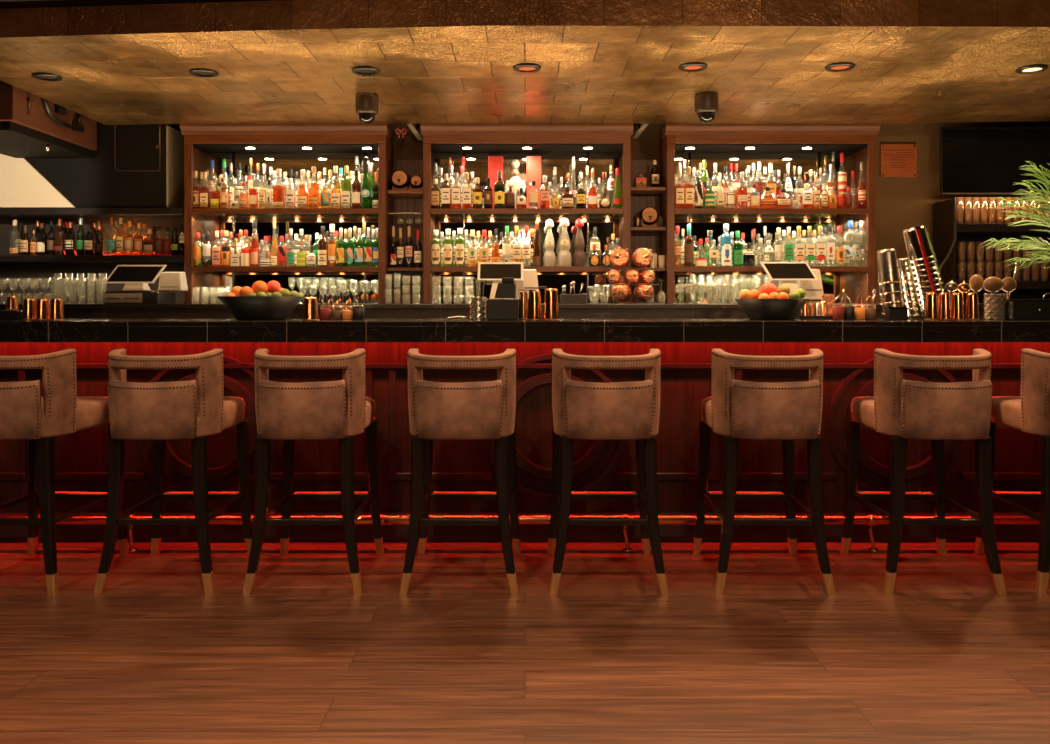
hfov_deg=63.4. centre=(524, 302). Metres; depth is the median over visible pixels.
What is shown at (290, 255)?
liquor bottle
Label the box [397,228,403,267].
wine bottle
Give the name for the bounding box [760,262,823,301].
cash register
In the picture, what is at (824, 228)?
liquor bottle
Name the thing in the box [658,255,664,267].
tumbler
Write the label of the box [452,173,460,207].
liquor bottle
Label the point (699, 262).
liquor bottle
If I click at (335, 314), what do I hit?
jar
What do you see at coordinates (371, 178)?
liquor bottle
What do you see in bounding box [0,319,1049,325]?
countertop
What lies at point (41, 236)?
liquor bottle
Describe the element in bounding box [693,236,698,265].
liquor bottle
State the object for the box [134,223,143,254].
liquor bottle
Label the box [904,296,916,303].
tin
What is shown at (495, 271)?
cash register
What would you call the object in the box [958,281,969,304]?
strainer
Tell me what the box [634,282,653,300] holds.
copper mug
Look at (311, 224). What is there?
mirror
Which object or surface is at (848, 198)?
liquor bottle
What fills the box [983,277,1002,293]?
wooden paddle
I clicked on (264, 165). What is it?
liquor bottle
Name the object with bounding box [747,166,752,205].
liquor bottle
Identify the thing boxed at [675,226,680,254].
liquor bottle
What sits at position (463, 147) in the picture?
puck light
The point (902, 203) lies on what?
wall
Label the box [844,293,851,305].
tongs
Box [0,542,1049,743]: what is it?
floor
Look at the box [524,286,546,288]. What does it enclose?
strainer
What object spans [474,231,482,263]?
liquor bottle
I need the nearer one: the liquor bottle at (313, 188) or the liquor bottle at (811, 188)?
the liquor bottle at (313, 188)
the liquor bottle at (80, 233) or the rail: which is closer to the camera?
the rail
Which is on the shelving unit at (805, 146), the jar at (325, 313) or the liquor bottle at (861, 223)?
the liquor bottle at (861, 223)
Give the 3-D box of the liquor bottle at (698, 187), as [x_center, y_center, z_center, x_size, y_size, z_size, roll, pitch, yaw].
[1.178,-0.765,5.768,0.056,0.262,0.058,0,0,0]
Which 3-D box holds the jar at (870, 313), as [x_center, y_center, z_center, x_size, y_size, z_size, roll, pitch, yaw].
[1.746,0.044,4.300,0.048,0.076,0.048,0,0,0]
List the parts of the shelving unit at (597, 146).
post, hanging rod, crown moulding, hanging rod, post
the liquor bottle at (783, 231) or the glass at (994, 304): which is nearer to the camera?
the glass at (994, 304)
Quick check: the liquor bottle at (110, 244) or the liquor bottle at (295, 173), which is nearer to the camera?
the liquor bottle at (110, 244)
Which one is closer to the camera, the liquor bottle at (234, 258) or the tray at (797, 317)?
the tray at (797, 317)
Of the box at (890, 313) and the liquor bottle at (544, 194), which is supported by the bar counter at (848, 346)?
the box at (890, 313)
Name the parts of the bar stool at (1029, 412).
leg, seat, brass plate, frame, nailhead trim, leg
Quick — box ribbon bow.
[395,128,406,137]
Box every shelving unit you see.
[420,124,633,303]
[659,124,879,303]
[933,199,1049,303]
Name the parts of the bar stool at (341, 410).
leg, leg, nailhead trim, panel, nailhead trim, frame, brass plate, leg, seat, leg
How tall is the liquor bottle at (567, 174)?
0.275 m
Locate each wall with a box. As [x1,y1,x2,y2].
[25,122,180,207]
[387,121,1049,303]
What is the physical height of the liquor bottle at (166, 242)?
0.196 m
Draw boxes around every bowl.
[217,296,303,319]
[734,299,808,319]
[945,282,957,290]
[958,283,969,291]
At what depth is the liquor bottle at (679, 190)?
5.74 m
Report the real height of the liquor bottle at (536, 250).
0.311 m
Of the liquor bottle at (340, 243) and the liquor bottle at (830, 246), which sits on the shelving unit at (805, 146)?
the liquor bottle at (830, 246)
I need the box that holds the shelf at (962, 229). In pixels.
[957,224,1049,234]
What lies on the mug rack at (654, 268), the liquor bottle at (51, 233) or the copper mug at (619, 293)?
the copper mug at (619, 293)
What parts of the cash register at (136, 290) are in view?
drawer, plate, till drawer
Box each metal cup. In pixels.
[801,302,807,315]
[808,301,813,315]
[813,301,820,315]
[820,301,825,315]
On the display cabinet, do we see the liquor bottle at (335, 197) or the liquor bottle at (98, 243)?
the liquor bottle at (335, 197)
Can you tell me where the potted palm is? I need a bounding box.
[981,160,1049,270]
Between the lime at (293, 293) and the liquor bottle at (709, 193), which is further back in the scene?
the liquor bottle at (709, 193)
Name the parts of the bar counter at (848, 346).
frame rail, frame rail, frame rail, frame rail, moulding, moulding, frame rail, frame rail, frame rail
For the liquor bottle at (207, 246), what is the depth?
5.75 m
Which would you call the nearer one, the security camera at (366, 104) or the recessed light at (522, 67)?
the recessed light at (522, 67)
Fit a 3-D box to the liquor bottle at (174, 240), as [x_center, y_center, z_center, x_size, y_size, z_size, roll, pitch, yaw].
[-2.388,-0.417,5.800,0.051,0.189,0.053,0,0,0]
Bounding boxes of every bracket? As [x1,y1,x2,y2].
[407,124,422,140]
[633,124,648,138]
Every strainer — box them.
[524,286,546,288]
[945,280,957,298]
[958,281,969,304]
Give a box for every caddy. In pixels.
[487,298,517,319]
[560,281,586,303]
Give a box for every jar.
[320,305,330,318]
[332,305,342,318]
[342,305,352,318]
[352,305,364,318]
[833,303,843,318]
[844,304,854,318]
[853,304,864,318]
[864,304,875,318]
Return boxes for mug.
[607,269,620,282]
[609,247,629,267]
[611,281,630,301]
[624,269,638,283]
[632,248,652,267]
[634,218,642,226]
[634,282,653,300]
[639,269,654,282]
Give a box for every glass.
[470,297,486,319]
[984,294,1004,319]
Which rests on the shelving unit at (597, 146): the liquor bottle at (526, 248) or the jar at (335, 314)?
the liquor bottle at (526, 248)
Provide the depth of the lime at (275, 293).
4.16 m
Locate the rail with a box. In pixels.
[0,514,1039,551]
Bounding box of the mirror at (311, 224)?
[204,153,377,303]
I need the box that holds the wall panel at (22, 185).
[0,154,75,207]
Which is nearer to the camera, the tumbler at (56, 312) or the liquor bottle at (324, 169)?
the tumbler at (56, 312)
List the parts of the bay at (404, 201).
shelf, shelf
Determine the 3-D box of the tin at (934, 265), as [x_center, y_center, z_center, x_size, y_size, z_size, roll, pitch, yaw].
[2.030,-0.245,4.343,0.154,0.190,0.134,0,0,15]
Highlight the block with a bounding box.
[0,310,22,319]
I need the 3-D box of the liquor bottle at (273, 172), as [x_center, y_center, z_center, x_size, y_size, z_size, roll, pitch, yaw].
[-1.731,-0.772,5.862,0.058,0.276,0.060,0,0,0]
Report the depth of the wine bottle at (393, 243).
5.78 m
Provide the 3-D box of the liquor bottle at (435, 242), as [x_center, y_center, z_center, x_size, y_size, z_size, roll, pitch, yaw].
[-0.604,-0.370,5.768,0.067,0.250,0.069,0,0,0]
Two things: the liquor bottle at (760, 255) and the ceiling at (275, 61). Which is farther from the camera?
the liquor bottle at (760, 255)
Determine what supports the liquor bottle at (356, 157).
on the display cabinet
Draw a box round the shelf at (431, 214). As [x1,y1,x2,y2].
[431,214,622,214]
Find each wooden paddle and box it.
[969,274,983,292]
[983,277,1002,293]
[1002,277,1016,298]
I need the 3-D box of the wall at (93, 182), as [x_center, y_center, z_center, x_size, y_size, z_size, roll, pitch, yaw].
[-3.157,-0.980,5.905,1.486,0.680,0.370,0,0,0]
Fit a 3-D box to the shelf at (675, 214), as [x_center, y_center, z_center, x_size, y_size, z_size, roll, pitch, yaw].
[1.653,-0.627,5.873,1.372,0.012,0.292,0,0,0]
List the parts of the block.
box lid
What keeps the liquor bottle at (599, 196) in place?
on the shelving unit at (597, 146)
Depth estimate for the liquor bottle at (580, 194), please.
5.75 m
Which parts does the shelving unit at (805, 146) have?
panel, post, hanging rod, crown moulding, hanging rod, panel, post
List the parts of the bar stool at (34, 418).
nailhead trim, panel, leg, frame, nailhead trim, leg, brass plate, seat, leg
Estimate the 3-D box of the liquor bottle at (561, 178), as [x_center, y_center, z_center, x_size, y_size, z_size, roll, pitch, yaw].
[0.252,-0.752,5.862,0.058,0.235,0.044,0,0,0]
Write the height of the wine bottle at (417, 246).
0.259 m
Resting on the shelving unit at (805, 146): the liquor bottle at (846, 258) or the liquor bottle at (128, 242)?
the liquor bottle at (846, 258)
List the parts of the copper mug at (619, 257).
knob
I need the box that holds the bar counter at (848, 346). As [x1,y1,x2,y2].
[0,319,1049,541]
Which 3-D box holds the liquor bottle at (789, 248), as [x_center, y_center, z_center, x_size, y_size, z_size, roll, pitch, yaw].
[1.790,-0.381,5.768,0.063,0.270,0.065,0,0,0]
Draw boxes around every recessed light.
[31,72,62,81]
[189,68,218,77]
[352,66,379,75]
[513,63,540,72]
[678,62,707,71]
[825,62,854,71]
[1016,64,1048,73]
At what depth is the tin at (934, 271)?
4.29 m
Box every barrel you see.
[391,170,409,189]
[409,175,422,189]
[639,206,657,226]
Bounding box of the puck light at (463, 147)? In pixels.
[462,146,471,148]
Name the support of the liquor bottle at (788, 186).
on the shelving unit at (805, 146)
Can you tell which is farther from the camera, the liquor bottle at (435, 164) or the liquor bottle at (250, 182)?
the liquor bottle at (435, 164)
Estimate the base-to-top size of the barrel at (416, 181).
0.108 m
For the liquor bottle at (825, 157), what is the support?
on the shelving unit at (805, 146)
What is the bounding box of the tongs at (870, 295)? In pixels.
[865,293,871,305]
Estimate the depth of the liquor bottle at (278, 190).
5.74 m
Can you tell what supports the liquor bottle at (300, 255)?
on the display cabinet
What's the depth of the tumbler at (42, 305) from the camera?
4.09 m
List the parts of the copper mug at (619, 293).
knob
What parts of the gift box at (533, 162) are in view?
box lid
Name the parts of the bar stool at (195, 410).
leg, nailhead trim, panel, leg, nailhead trim, frame, leg, brass plate, seat, leg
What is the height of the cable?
0.712 m
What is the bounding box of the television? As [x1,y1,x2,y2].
[940,127,1049,194]
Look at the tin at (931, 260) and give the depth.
4.29 m
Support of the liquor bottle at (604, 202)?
on the shelving unit at (597, 146)
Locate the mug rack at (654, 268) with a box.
[605,251,658,303]
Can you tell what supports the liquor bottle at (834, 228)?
on the shelving unit at (805, 146)
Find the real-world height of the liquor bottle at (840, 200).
0.139 m
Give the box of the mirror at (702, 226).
[675,153,854,303]
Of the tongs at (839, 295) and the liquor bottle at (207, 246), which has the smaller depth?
the tongs at (839, 295)
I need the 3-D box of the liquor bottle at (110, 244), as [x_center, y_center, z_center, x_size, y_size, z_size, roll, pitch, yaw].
[-2.821,-0.455,5.800,0.060,0.264,0.062,0,0,0]
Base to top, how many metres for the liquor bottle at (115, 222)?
0.243 m
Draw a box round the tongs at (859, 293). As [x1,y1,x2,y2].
[856,293,862,305]
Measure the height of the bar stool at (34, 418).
0.961 m
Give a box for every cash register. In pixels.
[103,265,187,303]
[477,262,538,303]
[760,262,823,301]
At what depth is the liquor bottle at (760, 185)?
5.84 m
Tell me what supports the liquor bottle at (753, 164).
on the shelving unit at (805, 146)
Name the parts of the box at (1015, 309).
lid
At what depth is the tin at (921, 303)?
4.32 m
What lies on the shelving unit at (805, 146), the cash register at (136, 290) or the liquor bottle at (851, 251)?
the liquor bottle at (851, 251)
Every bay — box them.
[387,160,422,303]
[631,160,665,303]
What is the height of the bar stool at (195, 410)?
0.961 m
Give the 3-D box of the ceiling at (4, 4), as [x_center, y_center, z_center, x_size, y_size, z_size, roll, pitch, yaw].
[0.000,-1.387,2.000,7.800,0.125,8.400,0,0,0]
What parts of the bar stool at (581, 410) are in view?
leg, leg, brass plate, nailhead trim, frame, panel, nailhead trim, leg, leg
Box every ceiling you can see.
[0,0,271,8]
[0,0,1049,124]
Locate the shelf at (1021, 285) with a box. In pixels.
[956,281,1049,289]
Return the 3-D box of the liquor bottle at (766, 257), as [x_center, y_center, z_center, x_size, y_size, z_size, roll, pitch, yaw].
[1.655,-0.388,5.862,0.057,0.286,0.043,0,0,0]
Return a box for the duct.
[0,80,96,157]
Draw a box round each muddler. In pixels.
[473,278,476,296]
[480,281,484,296]
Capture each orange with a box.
[231,286,241,295]
[239,286,253,295]
[252,281,267,293]
[267,280,280,292]
[739,289,751,298]
[750,289,759,298]
[758,293,769,298]
[760,283,776,294]
[769,292,779,298]
[779,292,788,298]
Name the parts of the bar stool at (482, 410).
leg, leg, panel, nailhead trim, frame, nailhead trim, brass plate, leg, leg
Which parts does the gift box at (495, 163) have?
box lid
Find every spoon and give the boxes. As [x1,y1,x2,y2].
[840,289,845,305]
[872,289,875,305]
[1009,262,1017,298]
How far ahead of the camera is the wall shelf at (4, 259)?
5.70 m
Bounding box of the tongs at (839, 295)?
[833,293,840,305]
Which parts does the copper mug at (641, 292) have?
knob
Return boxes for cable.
[939,197,956,274]
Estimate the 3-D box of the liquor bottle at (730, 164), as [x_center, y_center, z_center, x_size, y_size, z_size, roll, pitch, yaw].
[1.441,-0.807,5.947,0.058,0.345,0.060,0,0,0]
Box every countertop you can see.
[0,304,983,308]
[0,304,983,318]
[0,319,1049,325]
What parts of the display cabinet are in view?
post, panel, hanging rod, crown moulding, hanging rod, post, panel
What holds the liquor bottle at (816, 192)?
on the shelving unit at (805, 146)
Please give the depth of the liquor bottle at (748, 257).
5.75 m
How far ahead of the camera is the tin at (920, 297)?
4.31 m
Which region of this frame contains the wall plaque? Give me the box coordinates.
[880,144,916,176]
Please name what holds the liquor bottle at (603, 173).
on the shelving unit at (597, 146)
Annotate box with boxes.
[488,156,502,207]
[526,156,540,207]
[634,177,646,186]
[883,307,908,319]
[1005,293,1049,319]
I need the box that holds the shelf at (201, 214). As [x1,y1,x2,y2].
[201,214,377,214]
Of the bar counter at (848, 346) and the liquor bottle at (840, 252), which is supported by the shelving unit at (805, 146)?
the liquor bottle at (840, 252)
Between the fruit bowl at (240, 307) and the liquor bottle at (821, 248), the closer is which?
the fruit bowl at (240, 307)
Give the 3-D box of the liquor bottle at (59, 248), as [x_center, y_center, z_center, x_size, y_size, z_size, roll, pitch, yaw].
[-3.173,-0.448,5.800,0.059,0.250,0.051,0,0,0]
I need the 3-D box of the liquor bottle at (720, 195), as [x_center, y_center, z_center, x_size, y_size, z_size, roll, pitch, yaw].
[1.323,-0.758,5.768,0.057,0.248,0.058,0,0,0]
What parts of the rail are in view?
post, post, post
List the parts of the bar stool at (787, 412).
leg, seat, leg, brass plate, frame, nailhead trim, panel, nailhead trim, leg, leg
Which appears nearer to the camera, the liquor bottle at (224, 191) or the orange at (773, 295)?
the orange at (773, 295)
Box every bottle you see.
[10,220,18,252]
[16,223,22,254]
[20,225,29,254]
[30,230,36,254]
[33,221,39,239]
[37,223,46,254]
[47,221,54,254]
[54,219,64,254]
[64,222,67,233]
[65,222,75,254]
[77,218,84,254]
[84,224,94,254]
[92,223,96,236]
[94,221,103,254]
[106,217,116,254]
[112,221,119,252]
[116,218,122,251]
[121,223,128,254]
[124,221,132,250]
[130,220,138,251]
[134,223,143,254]
[144,229,154,254]
[151,226,157,239]
[155,226,162,254]
[163,227,170,254]
[171,228,178,254]
[179,226,183,254]
[193,171,200,207]
[193,233,202,265]
[200,172,209,207]
[201,234,204,243]
[203,232,211,265]
[207,160,215,190]
[210,178,219,207]
[212,231,221,265]
[218,159,229,190]
[220,173,229,207]
[222,231,230,265]
[227,232,234,253]
[229,163,233,200]
[230,179,238,207]
[230,238,238,265]
[236,162,243,206]
[236,230,243,265]
[240,182,247,207]
[241,230,250,265]
[248,158,252,190]
[249,174,257,207]
[251,219,258,265]
[253,163,260,206]
[259,164,267,207]
[259,176,265,205]
[259,240,264,264]
[260,236,271,265]
[266,167,273,207]
[266,180,270,206]
[270,171,277,206]
[270,217,277,265]
[273,169,284,207]
[277,236,286,265]
[283,172,286,204]
[285,234,290,265]
[286,179,295,207]
[287,229,293,263]
[292,234,300,263]
[294,172,299,206]
[297,170,307,207]
[297,229,305,265]
[302,235,309,263]
[307,246,315,263]
[308,167,319,207]
[313,233,318,265]
[317,172,323,192]
[318,226,327,265]
[320,168,329,207]
[321,183,329,205]
[326,170,334,206]
[328,224,335,265]
[331,166,340,207]
[335,231,337,265]
[337,168,342,205]
[337,228,344,265]
[341,166,350,207]
[344,229,347,265]
[346,228,353,265]
[349,171,352,206]
[352,156,360,182]
[352,170,360,207]
[352,226,357,265]
[355,228,363,265]
[361,157,370,207]
[361,221,366,243]
[364,228,372,265]
[368,160,369,176]
[369,163,373,207]
[371,229,374,241]
[372,172,377,207]
[373,228,377,265]
[390,226,396,267]
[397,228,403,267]
[405,226,412,267]
[414,230,421,267]
[431,163,438,188]
[431,179,439,207]
[431,230,440,265]
[439,168,442,205]
[440,232,443,263]
[441,174,450,207]
[443,229,452,265]
[448,157,451,165]
[448,166,455,207]
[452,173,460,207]
[452,231,455,263]
[455,228,464,265]
[457,166,463,205]
[459,157,466,187]
[462,173,471,207]
[465,230,469,263]
[467,230,477,265]
[471,172,473,206]
[473,178,482,207]
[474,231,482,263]
[479,230,488,259]
[484,178,492,207]
[486,231,492,261]
[491,229,499,261]
[494,171,504,207]
[498,232,505,261]
[502,226,511,261]
[506,186,514,207]
[508,232,515,261]
[512,226,520,258]
[516,188,526,207]
[518,231,524,263]
[522,226,530,258]
[528,229,533,265]
[529,181,537,205]
[532,221,541,265]
[540,176,549,207]
[544,219,555,265]
[548,182,553,207]
[550,167,559,207]
[551,188,559,205]
[558,177,562,207]
[558,218,571,265]
[562,187,573,207]
[564,173,571,192]
[570,157,575,196]
[573,219,585,265]
[576,184,585,207]
[579,172,582,180]
[586,166,588,207]
[587,171,597,207]
[589,227,600,265]
[589,245,599,265]
[596,178,602,206]
[599,188,610,207]
[601,172,606,193]
[601,245,611,265]
[607,165,614,189]
[613,168,621,207]
[651,160,658,186]
[675,170,683,207]
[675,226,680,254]
[676,163,683,185]
[679,229,684,265]
[680,160,688,185]
[684,167,693,207]
[684,224,693,265]
[690,168,695,182]
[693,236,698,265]
[694,171,702,207]
[694,239,706,265]
[699,163,702,170]
[700,160,708,207]
[703,238,710,265]
[704,181,714,207]
[708,240,718,257]
[711,163,718,205]
[716,173,723,207]
[717,237,719,263]
[720,224,731,265]
[721,166,729,207]
[725,182,734,205]
[729,163,734,206]
[732,164,739,207]
[732,231,742,265]
[736,172,747,207]
[741,233,746,253]
[743,243,754,265]
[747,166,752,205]
[749,163,754,191]
[750,184,759,207]
[753,229,757,263]
[755,162,763,196]
[757,238,763,262]
[760,187,774,207]
[761,226,768,265]
[763,167,766,195]
[765,240,773,251]
[766,163,775,207]
[774,228,783,261]
[776,170,781,196]
[776,189,790,207]
[781,230,787,261]
[784,163,793,207]
[784,227,793,261]
[790,231,797,261]
[791,166,797,207]
[792,189,798,206]
[793,226,804,261]
[796,167,803,205]
[800,184,812,207]
[801,230,807,262]
[804,226,814,259]
[808,170,814,192]
[810,230,818,265]
[813,176,819,207]
[814,226,825,265]
[817,168,825,193]
[820,186,827,207]
[821,156,829,191]
[822,227,828,262]
[825,224,834,265]
[827,164,835,196]
[828,188,836,207]
[831,227,838,265]
[832,152,836,195]
[836,226,843,264]
[837,153,846,207]
[837,189,843,207]
[841,224,849,262]
[845,187,851,207]
[845,221,855,255]
[848,171,856,194]
[853,222,860,259]
[856,162,866,207]
[858,221,866,253]
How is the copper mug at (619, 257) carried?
on the mug rack at (654, 268)
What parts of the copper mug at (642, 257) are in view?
knob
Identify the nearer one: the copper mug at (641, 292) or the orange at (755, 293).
the orange at (755, 293)
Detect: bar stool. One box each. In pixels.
[0,349,129,595]
[93,349,252,593]
[242,349,383,593]
[399,349,521,594]
[547,349,668,593]
[692,349,835,594]
[840,349,1006,594]
[974,348,1049,592]
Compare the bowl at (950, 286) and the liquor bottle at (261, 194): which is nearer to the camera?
the bowl at (950, 286)
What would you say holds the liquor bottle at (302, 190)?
on the display cabinet
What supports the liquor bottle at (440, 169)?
on the shelving unit at (597, 146)
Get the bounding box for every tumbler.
[6,297,18,309]
[22,299,35,319]
[35,299,49,319]
[49,299,63,319]
[302,297,318,320]
[650,254,656,267]
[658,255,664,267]
[924,293,938,319]
[938,293,951,319]
[951,293,963,319]
[965,293,978,319]
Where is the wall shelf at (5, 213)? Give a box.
[0,208,183,218]
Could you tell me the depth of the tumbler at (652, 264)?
5.77 m
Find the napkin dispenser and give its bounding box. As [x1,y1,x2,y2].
[495,278,514,297]
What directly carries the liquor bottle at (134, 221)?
on the wall shelf at (4, 259)
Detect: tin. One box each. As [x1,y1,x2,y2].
[519,291,527,319]
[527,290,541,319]
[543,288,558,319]
[877,248,901,284]
[879,283,902,294]
[880,293,903,304]
[881,303,902,314]
[898,258,911,277]
[901,276,913,284]
[902,283,914,290]
[903,225,935,262]
[903,290,915,297]
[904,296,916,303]
[905,303,917,310]
[908,309,918,316]
[909,257,937,267]
[911,262,938,273]
[912,268,939,278]
[913,273,941,283]
[915,279,942,289]
[916,284,944,294]
[917,290,944,300]
[919,297,938,305]
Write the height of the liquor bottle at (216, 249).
0.243 m
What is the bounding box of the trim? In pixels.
[166,126,183,207]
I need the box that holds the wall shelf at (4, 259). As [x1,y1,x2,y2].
[0,255,183,263]
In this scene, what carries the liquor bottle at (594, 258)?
on the shelving unit at (597, 146)
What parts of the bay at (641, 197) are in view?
shelf, shelf, shelf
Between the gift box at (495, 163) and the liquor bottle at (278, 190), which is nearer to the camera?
the liquor bottle at (278, 190)
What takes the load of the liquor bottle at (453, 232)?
on the shelving unit at (597, 146)
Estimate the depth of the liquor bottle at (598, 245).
5.84 m
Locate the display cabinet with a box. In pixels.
[180,124,393,303]
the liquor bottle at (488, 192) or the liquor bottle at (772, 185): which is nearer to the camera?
the liquor bottle at (488, 192)
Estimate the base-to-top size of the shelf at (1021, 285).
0.055 m
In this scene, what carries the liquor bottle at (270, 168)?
on the display cabinet
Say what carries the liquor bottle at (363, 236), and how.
on the display cabinet
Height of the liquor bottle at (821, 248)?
0.277 m
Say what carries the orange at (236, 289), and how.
in the fruit bowl at (240, 307)
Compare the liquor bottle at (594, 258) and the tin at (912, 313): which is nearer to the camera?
the tin at (912, 313)
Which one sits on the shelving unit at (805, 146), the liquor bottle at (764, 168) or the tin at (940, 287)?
the liquor bottle at (764, 168)
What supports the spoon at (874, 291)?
in the jar at (870, 313)
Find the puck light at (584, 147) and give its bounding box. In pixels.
[583,146,592,148]
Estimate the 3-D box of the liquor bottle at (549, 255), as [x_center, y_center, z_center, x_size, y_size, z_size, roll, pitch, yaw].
[0.167,-0.406,5.768,0.080,0.321,0.069,0,0,0]
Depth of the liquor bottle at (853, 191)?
5.84 m
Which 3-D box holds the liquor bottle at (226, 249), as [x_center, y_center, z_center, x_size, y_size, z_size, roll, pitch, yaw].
[-2.027,-0.367,5.768,0.059,0.243,0.061,0,0,0]
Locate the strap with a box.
[914,226,938,302]
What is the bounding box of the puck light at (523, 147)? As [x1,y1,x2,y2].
[522,146,531,148]
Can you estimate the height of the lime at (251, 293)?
0.050 m
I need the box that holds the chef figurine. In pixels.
[505,160,526,207]
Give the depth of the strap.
4.27 m
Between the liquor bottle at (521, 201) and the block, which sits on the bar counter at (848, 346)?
the block
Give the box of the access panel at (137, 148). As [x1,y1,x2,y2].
[114,124,160,171]
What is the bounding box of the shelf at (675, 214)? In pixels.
[675,214,857,214]
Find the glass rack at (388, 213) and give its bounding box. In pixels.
[388,213,422,215]
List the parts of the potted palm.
frond stem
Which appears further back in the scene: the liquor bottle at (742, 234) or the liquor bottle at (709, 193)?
the liquor bottle at (742, 234)
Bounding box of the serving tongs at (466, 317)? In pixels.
[447,316,469,318]
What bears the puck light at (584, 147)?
on the shelving unit at (597, 146)
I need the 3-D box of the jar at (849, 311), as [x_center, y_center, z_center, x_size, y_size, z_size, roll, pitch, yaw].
[1.638,0.043,4.300,0.048,0.078,0.048,0,0,0]
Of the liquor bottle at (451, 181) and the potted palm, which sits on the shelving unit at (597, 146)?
the liquor bottle at (451, 181)
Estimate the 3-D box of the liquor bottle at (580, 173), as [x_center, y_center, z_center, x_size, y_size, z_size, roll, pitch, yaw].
[0.392,-0.775,5.947,0.058,0.282,0.060,0,0,0]
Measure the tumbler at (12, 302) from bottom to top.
0.066 m
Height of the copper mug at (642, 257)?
0.128 m
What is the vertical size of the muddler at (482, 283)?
0.091 m
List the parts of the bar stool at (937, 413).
leg, seat, brass plate, leg, frame, nailhead trim, leg, panel, nailhead trim, leg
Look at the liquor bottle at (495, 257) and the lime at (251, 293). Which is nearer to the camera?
the lime at (251, 293)
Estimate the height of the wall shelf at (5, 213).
0.047 m
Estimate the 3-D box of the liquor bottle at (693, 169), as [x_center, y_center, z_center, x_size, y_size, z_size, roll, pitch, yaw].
[1.165,-0.783,5.862,0.054,0.297,0.056,0,0,0]
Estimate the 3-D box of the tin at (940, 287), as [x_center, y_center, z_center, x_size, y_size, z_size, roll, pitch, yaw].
[2.058,-0.135,4.343,0.154,0.190,0.134,0,0,15]
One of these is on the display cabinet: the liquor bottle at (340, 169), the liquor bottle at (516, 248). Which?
the liquor bottle at (340, 169)
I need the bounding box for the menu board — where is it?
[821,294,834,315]
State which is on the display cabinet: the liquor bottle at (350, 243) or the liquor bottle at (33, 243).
the liquor bottle at (350, 243)
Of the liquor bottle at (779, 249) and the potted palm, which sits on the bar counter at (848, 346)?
the potted palm
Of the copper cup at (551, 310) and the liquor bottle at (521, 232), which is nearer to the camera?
the copper cup at (551, 310)
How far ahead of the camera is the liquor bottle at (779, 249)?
5.74 m
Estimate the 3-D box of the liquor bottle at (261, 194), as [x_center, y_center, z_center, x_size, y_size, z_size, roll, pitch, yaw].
[-1.781,-0.748,5.768,0.044,0.228,0.038,0,0,0]
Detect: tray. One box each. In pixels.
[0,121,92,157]
[794,316,832,318]
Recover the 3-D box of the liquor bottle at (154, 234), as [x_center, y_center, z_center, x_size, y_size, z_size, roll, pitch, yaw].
[-2.559,-0.427,5.872,0.049,0.209,0.051,0,0,0]
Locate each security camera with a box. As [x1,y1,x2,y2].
[355,93,378,123]
[695,92,717,122]
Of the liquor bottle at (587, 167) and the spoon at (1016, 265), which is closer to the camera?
the spoon at (1016, 265)
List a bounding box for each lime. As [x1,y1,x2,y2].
[247,292,255,295]
[256,292,266,295]
[271,292,281,295]
[279,289,290,295]
[291,291,298,296]
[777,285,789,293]
[788,291,799,298]
[796,288,805,298]
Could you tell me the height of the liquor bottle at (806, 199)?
0.173 m
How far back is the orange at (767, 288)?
4.25 m
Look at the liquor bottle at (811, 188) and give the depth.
5.85 m

